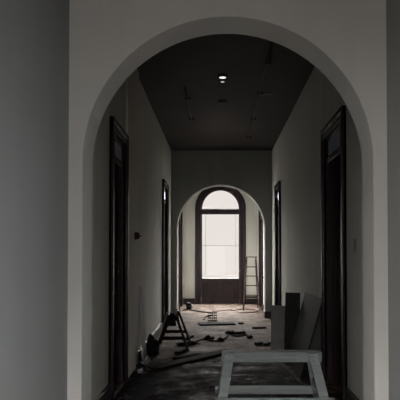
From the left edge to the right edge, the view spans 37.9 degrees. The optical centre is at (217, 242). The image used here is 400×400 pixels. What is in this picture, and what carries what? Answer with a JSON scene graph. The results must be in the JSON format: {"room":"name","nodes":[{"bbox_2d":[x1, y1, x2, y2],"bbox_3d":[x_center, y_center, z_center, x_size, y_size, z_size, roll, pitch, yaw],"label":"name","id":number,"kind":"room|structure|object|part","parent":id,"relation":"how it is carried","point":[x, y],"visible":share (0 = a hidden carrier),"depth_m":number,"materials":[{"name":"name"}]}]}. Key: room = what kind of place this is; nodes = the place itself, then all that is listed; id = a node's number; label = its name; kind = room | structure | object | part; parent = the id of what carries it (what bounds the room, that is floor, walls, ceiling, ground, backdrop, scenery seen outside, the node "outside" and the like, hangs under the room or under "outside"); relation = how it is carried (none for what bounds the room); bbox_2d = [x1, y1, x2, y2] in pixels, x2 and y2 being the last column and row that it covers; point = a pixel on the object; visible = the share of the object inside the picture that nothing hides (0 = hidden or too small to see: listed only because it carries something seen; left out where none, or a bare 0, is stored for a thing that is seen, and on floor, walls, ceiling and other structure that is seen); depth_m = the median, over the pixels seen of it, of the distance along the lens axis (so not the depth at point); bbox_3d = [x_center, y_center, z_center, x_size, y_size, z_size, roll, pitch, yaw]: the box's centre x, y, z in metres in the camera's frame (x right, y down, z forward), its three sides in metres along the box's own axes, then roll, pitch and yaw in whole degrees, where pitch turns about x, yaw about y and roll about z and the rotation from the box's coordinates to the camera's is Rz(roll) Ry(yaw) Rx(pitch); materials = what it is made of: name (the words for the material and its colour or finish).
{"room":"hallway under renovation","nodes":[
{"label":"hallway under renovation","id":0,"kind":"room"},
{"bbox_2d":[0,0,170,399],"bbox_3d":[-1.290,-0.356,7.210,0.420,4.000,21.600,0,-1,0],"label":"wall","id":1,"kind":"structure","parent":0,"point":[34,34],"depth_m":3.69,"materials":[{"name":"paint"}]},
{"bbox_2d":[108,116,128,399],"bbox_3d":[-1.208,0.165,6.488,0.265,2.925,1.030,0,-1,0],"label":"door","id":2,"kind":"structure","parent":1,"relation":"in","point":[118,152],"depth_m":6.84,"materials":[{"name":"brown wood"}]},
{"bbox_3d":[-1.141,-1.042,6.515,0.006,0.170,0.658,0,-1,0],"label":"transom pane","id":3,"kind":"part","parent":2,"relation":"part of","materials":[{"name":"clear glass"}]},
{"bbox_3d":[-1.149,-1.042,6.515,0.033,0.214,0.708,0,-1,0],"label":"transom frame","id":4,"kind":"part","parent":2,"relation":"part of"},
{"bbox_2d":[126,69,138,377],"bbox_3d":[-1.110,-0.350,7.515,0.040,4.000,0.950,0,-1,0],"label":"trim","id":5,"kind":"structure","parent":1,"relation":"attached to","point":[132,82],"depth_m":7.51,"materials":[{"name":"white paint"}]},
{"bbox_2d":[95,311,170,399],"bbox_3d":[-1.109,1.598,9.156,0.022,0.180,9.340,0,-1,0],"label":"baseboard","id":6,"kind":"structure","parent":1,"relation":"attached to","point":[105,393],"depth_m":8.04,"materials":[{"name":"white wood"}]},
{"bbox_2d":[134,232,141,239],"bbox_3d":[-1.045,-0.092,7.624,0.090,0.104,0.104,0,-1,0],"label":"light switch","id":7,"kind":"object","parent":1,"relation":"attached to","point":[137,235],"visible":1,"depth_m":7.59,"materials":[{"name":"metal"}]},
{"bbox_2d":[162,179,168,323],"bbox_3d":[-1.208,0.244,12.173,0.265,3.025,1.100,0,-1,0],"label":"door","id":8,"kind":"structure","parent":1,"relation":"in","point":[165,193],"depth_m":12.57,"materials":[{"name":"black wood"}]},
{"bbox_2d":[178,210,182,309],"bbox_3d":[-1.173,0.367,16.526,0.265,2.975,1.190,0,-1,0],"label":"door","id":9,"kind":"structure","parent":1,"relation":"in","point":[180,224],"depth_m":16.97,"materials":[{"name":"brown wood"}]},
{"bbox_2d":[183,191,257,298],"bbox_3d":[0.075,-0.108,18.157,3.120,4.000,0.300,0,-1,0],"label":"wall","id":10,"kind":"structure","parent":0,"point":[251,207],"depth_m":18.00,"materials":[{"name":"paint"}]},
{"bbox_2d":[195,187,245,303],"bbox_3d":[0.077,0.022,18.077,1.574,3.737,0.255,0,-1,0],"label":"door","id":11,"kind":"structure","parent":10,"relation":"in","point":[207,290],"depth_m":18.04,"materials":[{"name":"brown wood"}]},
{"bbox_3d":[0.077,-1.353,18.130,1.196,0.608,0.050,0,-1,0],"label":"fanlight frame","id":12,"kind":"part","parent":11,"relation":"part of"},
{"bbox_2d":[184,298,256,303],"bbox_3d":[0.075,1.803,17.953,2.260,0.170,0.022,0,-1,0],"label":"baseboard","id":13,"kind":"structure","parent":10,"relation":"attached to","point":[186,300],"depth_m":17.94,"materials":[{"name":"brown wood"}]},
{"bbox_2d":[171,151,271,311],"bbox_3d":[0.083,-0.202,14.043,2.416,4.000,0.350,0,-1,0],"label":"wall","id":14,"kind":"structure","parent":0,"point":[192,172],"depth_m":13.90,"materials":[{"name":"paint"}]},
{"bbox_2d":[178,310,270,317],"bbox_3d":[0.083,1.718,13.990,2.346,0.160,0.370,0,-1,0],"label":"baseboard","id":15,"kind":"structure","parent":14,"relation":"attached to","point":[265,314],"depth_m":13.80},
{"bbox_2d":[137,34,314,150],"bbox_3d":[0.100,-2.430,7.282,9.400,0.150,22.250,0,-1,0],"label":"ceiling","id":16,"kind":"structure","parent":0,"point":[194,64],"depth_m":8.87,"materials":[{"name":"paint"}]},
{"bbox_2d":[183,87,193,119],"bbox_3d":[-0.480,-2.283,9.662,0.090,0.036,2.015,0,-1,0],"label":"conduit","id":17,"kind":"object","parent":16,"relation":"attached to","point":[187,98],"visible":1,"depth_m":9.39,"materials":[{"name":"metal"}]},
{"bbox_2d":[218,74,227,78],"bbox_3d":[0.065,-2.320,8.125,0.140,0.032,0.140,0,-1,0],"label":"recessed light","id":18,"kind":"object","parent":16,"relation":"in","point":[221,76],"visible":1,"depth_m":8.08,"materials":[{"name":"paint"}]},
{"bbox_2d":[247,41,272,137],"bbox_3d":[0.650,-2.287,9.512,0.090,0.036,5.515,0,-1,0],"label":"conduit","id":19,"kind":"object","parent":16,"relation":"attached to","point":[268,62],"visible":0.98,"depth_m":8.54,"materials":[{"name":"metal"}]},
{"bbox_2d":[113,304,340,399],"bbox_3d":[0.100,1.704,7.188,9.400,0.120,22.250,0,-1,0],"label":"floor","id":20,"kind":"structure","parent":0,"point":[167,348],"depth_m":10.98,"materials":[{"name":"grey concrete"}]},
{"bbox_2d":[138,286,146,362],"bbox_3d":[-1.074,1.147,8.256,0.088,1.041,0.440,0,-1,0],"label":"leaning board","id":21,"kind":"object","parent":20,"relation":"on","point":[140,289],"visible":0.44,"depth_m":8.18,"materials":[{"name":"grey wood"}]},
{"bbox_2d":[144,355,149,364],"bbox_3d":[-0.970,1.597,7.946,0.082,0.128,0.098,0,-1,0],"label":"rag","id":22,"kind":"object","parent":20,"relation":"on","point":[146,360],"visible":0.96,"depth_m":7.92,"materials":[{"name":"white fabric"}]},
{"bbox_2d":[146,334,158,355],"bbox_3d":[-0.995,1.524,8.765,0.228,0.310,0.459,0,-1,0],"label":"bag","id":23,"kind":"object","parent":20,"relation":"on","point":[152,344],"visible":0.86,"depth_m":8.62,"materials":[{"name":"black plastic"}]},
{"bbox_2d":[158,309,190,350],"bbox_3d":[-0.720,1.403,9.491,0.544,0.585,0.829,0,-1,0],"label":"sawhorse","id":24,"kind":"object","parent":20,"relation":"on","point":[171,319],"visible":0.92,"depth_m":9.12,"materials":[{"name":"black wood"}]},
{"bbox_3d":[-0.875,1.413,9.140,0.235,0.550,0.129,0,-1,0],"label":"leg","id":25,"kind":"part","parent":24,"relation":"part of","materials":[{"name":"black wood"}]},
{"bbox_3d":[-0.875,1.429,9.840,0.260,0.550,0.075,0,-1,17],"label":"leg","id":26,"kind":"part","parent":24,"relation":"part of","materials":[{"name":"black wood"}]},
{"bbox_3d":[-0.566,1.413,9.140,0.260,0.550,0.075,0,-1,17],"label":"leg","id":27,"kind":"part","parent":24,"relation":"part of","materials":[{"name":"black wood"}]},
{"bbox_3d":[-0.566,1.429,9.840,0.260,0.550,0.075,0,-1,-17],"label":"leg","id":28,"kind":"part","parent":24,"relation":"part of","materials":[{"name":"black wood"}]},
{"bbox_2d":[174,349,186,354],"bbox_3d":[-0.570,1.661,8.865,0.080,0.040,0.260,-1,-1,23],"label":"timber offcut","id":29,"kind":"object","parent":20,"relation":"on","point":[181,351],"visible":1,"depth_m":8.80,"materials":[{"name":"brown wood"}]},
{"bbox_2d":[172,352,199,359],"bbox_3d":[-0.460,1.658,8.515,0.100,0.030,0.512,-1,-2,39],"label":"timber offcut","id":30,"kind":"object","parent":20,"relation":"on","point":[195,353],"visible":0.77,"depth_m":8.47,"materials":[{"name":"brown wood"}]},
{"bbox_2d":[186,303,191,308],"bbox_3d":[-0.816,1.766,16.334,0.186,0.167,0.172,0,-1,0],"label":"tin","id":31,"kind":"object","parent":20,"relation":"on","point":[188,305],"visible":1,"depth_m":16.27,"materials":[{"name":"black metal"}]},
{"bbox_2d":[187,340,199,344],"bbox_3d":[-0.448,1.673,9.786,0.255,0.059,0.238,1,-2,-36],"label":"scrap","id":32,"kind":"object","parent":20,"relation":"on","point":[191,341],"visible":0.82,"depth_m":9.71,"materials":[{"name":"black"}]},
{"bbox_2d":[183,309,211,319],"bbox_3d":[-0.372,1.799,14.698,0.590,0.028,2.499,0,-1,-15],"label":"power cable","id":33,"kind":"object","parent":20,"relation":"on","point":[185,309],"visible":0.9,"depth_m":15.29,"materials":[{"name":"black rubber"}]},
{"bbox_2d":[204,335,214,339],"bbox_3d":[-0.154,1.683,10.421,0.196,0.068,0.240,0,-1,-15],"label":"scrap","id":34,"kind":"object","parent":20,"relation":"on","point":[207,336],"visible":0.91,"depth_m":10.38,"materials":[{"name":"black"}]},
{"bbox_2d":[208,312,216,320],"bbox_3d":[-0.126,1.690,13.319,0.214,0.186,0.194,0,-1,0],"label":"wire basket","id":35,"kind":"object","parent":20,"relation":"on","point":[210,317],"visible":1,"depth_m":13.23,"materials":[{"name":"grey metal"}]},
{"bbox_2d":[113,355,312,399],"bbox_3d":[-0.020,1.620,6.795,2.120,0.027,4.460,0,-1,0],"label":"covering","id":36,"kind":"object","parent":20,"relation":"on","point":[194,380],"visible":0.67,"depth_m":6.84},
{"bbox_2d":[136,361,145,370],"bbox_3d":[-1.006,1.583,7.528,0.151,0.116,0.158,1,-2,-39],"label":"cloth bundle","id":37,"kind":"object","parent":36,"relation":"on","point":[140,364],"visible":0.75,"depth_m":7.48,"materials":[{"name":"black fabric"}]},
{"bbox_2d":[147,349,227,369],"bbox_3d":[-0.340,1.650,8.275,0.200,0.035,1.748,-1,-2,36],"label":"board","id":38,"kind":"object","parent":36,"relation":"on","point":[159,366],"visible":0.66,"depth_m":8.08,"materials":[{"name":"wood"}]},
{"bbox_2d":[215,350,333,399],"bbox_3d":[0.495,1.299,5.352,1.064,0.605,0.566,0,-1,0],"label":"trestle","id":39,"kind":"object","parent":36,"relation":"on","point":[313,358],"visible":1,"depth_m":5.29,"materials":[{"name":"wood"}]},
{"bbox_3d":[0.055,1.307,5.529,0.095,0.598,0.274,1,-2,-31],"label":"leg","id":40,"kind":"part","parent":39,"relation":"part of","materials":[{"name":"grey wood"}]},
{"bbox_3d":[0.055,1.299,5.174,0.095,0.598,0.274,-1,-2,31],"label":"leg","id":41,"kind":"part","parent":39,"relation":"part of","materials":[{"name":"grey wood"}]},
{"bbox_3d":[0.920,1.307,5.529,0.094,0.598,0.296,-1,-2,38],"label":"leg","id":42,"kind":"part","parent":39,"relation":"part of","materials":[{"name":"grey wood"}]},
{"bbox_3d":[0.920,1.299,5.174,0.094,0.598,0.296,1,-2,-38],"label":"leg","id":43,"kind":"part","parent":39,"relation":"part of","materials":[{"name":"grey wood"}]},
{"bbox_2d":[198,322,235,325],"bbox_3d":[-0.030,1.751,12.614,0.773,0.030,0.360,0,-1,-10],"label":"board","id":44,"kind":"object","parent":20,"relation":"on","point":[199,323],"visible":1,"depth_m":12.50,"materials":[{"name":"grey wood"}]},
{"bbox_2d":[188,334,246,346],"bbox_3d":[-0.109,1.701,10.241,0.337,0.022,1.785,-1,-2,36],"label":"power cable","id":45,"kind":"object","parent":20,"relation":"on","point":[227,334],"visible":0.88,"depth_m":10.28,"materials":[{"name":"black rubber"}]},
{"bbox_2d":[198,303,242,303],"bbox_3d":[0.077,1.882,18.132,1.400,0.017,0.380,0,-1,0],"label":"threshold","id":46,"kind":"object","parent":20,"relation":"on","point":[198,303],"visible":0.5,"depth_m":17.94,"materials":[{"name":"brown wood"}]},
{"bbox_2d":[212,309,257,312],"bbox_3d":[0.555,1.825,15.692,1.135,0.022,1.006,-1,-1,25],"label":"extension cord","id":47,"kind":"object","parent":20,"relation":"on","point":[226,309],"visible":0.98,"depth_m":15.68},
{"bbox_2d":[232,331,245,333],"bbox_3d":[0.400,1.711,11.089,0.250,0.040,0.090,1,-2,-37],"label":"timber offcut","id":48,"kind":"object","parent":20,"relation":"on","point":[236,332],"visible":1,"depth_m":11.07,"materials":[{"name":"black wood"}]},
{"bbox_2d":[243,257,260,310],"bbox_3d":[0.920,1.114,16.151,0.480,1.465,0.694,0,-1,0],"label":"stepladder","id":49,"kind":"object","parent":20,"relation":"on","point":[257,296],"visible":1,"depth_m":15.96,"materials":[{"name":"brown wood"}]},
{"bbox_3d":[0.745,1.122,15.949,0.055,1.440,0.316,-1,-1,24],"label":"rail","id":50,"kind":"part","parent":49,"relation":"part of","materials":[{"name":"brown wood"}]},
{"bbox_3d":[1.085,1.160,16.303,0.034,1.380,0.405,0,-1,14],"label":"leg","id":51,"kind":"part","parent":49,"relation":"part of","materials":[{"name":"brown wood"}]},
{"bbox_3d":[1.095,1.122,15.949,0.055,1.440,0.316,1,-1,-24],"label":"rail","id":52,"kind":"part","parent":49,"relation":"part of","materials":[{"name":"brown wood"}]},
{"bbox_2d":[271,305,284,349],"bbox_3d":[1.042,1.333,9.011,0.512,0.703,0.172,-1,-1,26],"label":"leaning board","id":53,"kind":"object","parent":20,"relation":"on","point":[277,311],"visible":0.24,"depth_m":9.06,"materials":[{"name":"grey wood"}]},
{"bbox_2d":[284,292,299,349],"bbox_3d":[1.113,1.214,8.713,0.274,0.927,0.160,-1,-2,30],"label":"leaning board","id":54,"kind":"object","parent":20,"relation":"on","point":[292,300],"visible":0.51,"depth_m":8.72,"materials":[{"name":"black wood"}]},
{"bbox_2d":[289,292,320,379],"bbox_3d":[1.125,1.171,7.650,0.288,0.964,1.350,0,-1,0],"label":"leaning board","id":55,"kind":"object","parent":20,"relation":"on","point":[310,309],"visible":0.71,"depth_m":7.50,"materials":[{"name":"grey wood"}]},
{"bbox_2d":[67,0,388,399],"bbox_3d":[0.081,-0.421,4.366,2.402,4.000,0.330,0,-1,0],"label":"wall","id":56,"kind":"structure","parent":0,"point":[109,40],"depth_m":4.23,"materials":[{"name":"paint"}]},
{"bbox_2d":[258,0,399,399],"bbox_3d":[1.361,-0.356,7.210,0.278,4.000,21.600,0,-1,0],"label":"wall","id":57,"kind":"structure","parent":0,"point":[296,153],"depth_m":6.59,"materials":[{"name":"paint"}]},
{"bbox_2d":[258,209,262,309],"bbox_3d":[1.323,0.367,16.526,0.265,2.975,1.190,0,-1,0],"label":"door","id":58,"kind":"structure","parent":57,"relation":"in","point":[260,220],"depth_m":16.96,"materials":[{"name":"brown wood"}]},
{"bbox_2d":[274,181,280,305],"bbox_3d":[1.373,0.248,12.348,0.265,3.025,0.950,0,-1,0],"label":"door","id":59,"kind":"structure","parent":57,"relation":"in","point":[277,188],"depth_m":12.68,"materials":[{"name":"black wood"}]},
{"bbox_2d":[320,105,346,399],"bbox_3d":[1.373,0.128,6.419,0.265,2.995,1.210,0,-1,0],"label":"door","id":60,"kind":"structure","parent":57,"relation":"in","point":[333,148],"depth_m":6.86,"materials":[{"name":"brown wood"}]},
{"bbox_3d":[1.315,-1.113,6.447,0.033,0.214,0.888,0,-1,0],"label":"transom frame","id":61,"kind":"part","parent":60,"relation":"part of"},
{"bbox_3d":[1.307,-1.114,6.447,0.006,0.170,0.838,0,-1,0],"label":"transom pane","id":62,"kind":"part","parent":60,"relation":"part of","materials":[{"name":"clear glass"}]},
{"bbox_2d":[320,362,359,399],"bbox_3d":[1.275,1.598,9.156,0.022,0.180,9.340,0,-1,0],"label":"baseboard","id":63,"kind":"structure","parent":57,"relation":"attached to","point":[349,395],"depth_m":5.60,"materials":[{"name":"black wood"}]}
]}

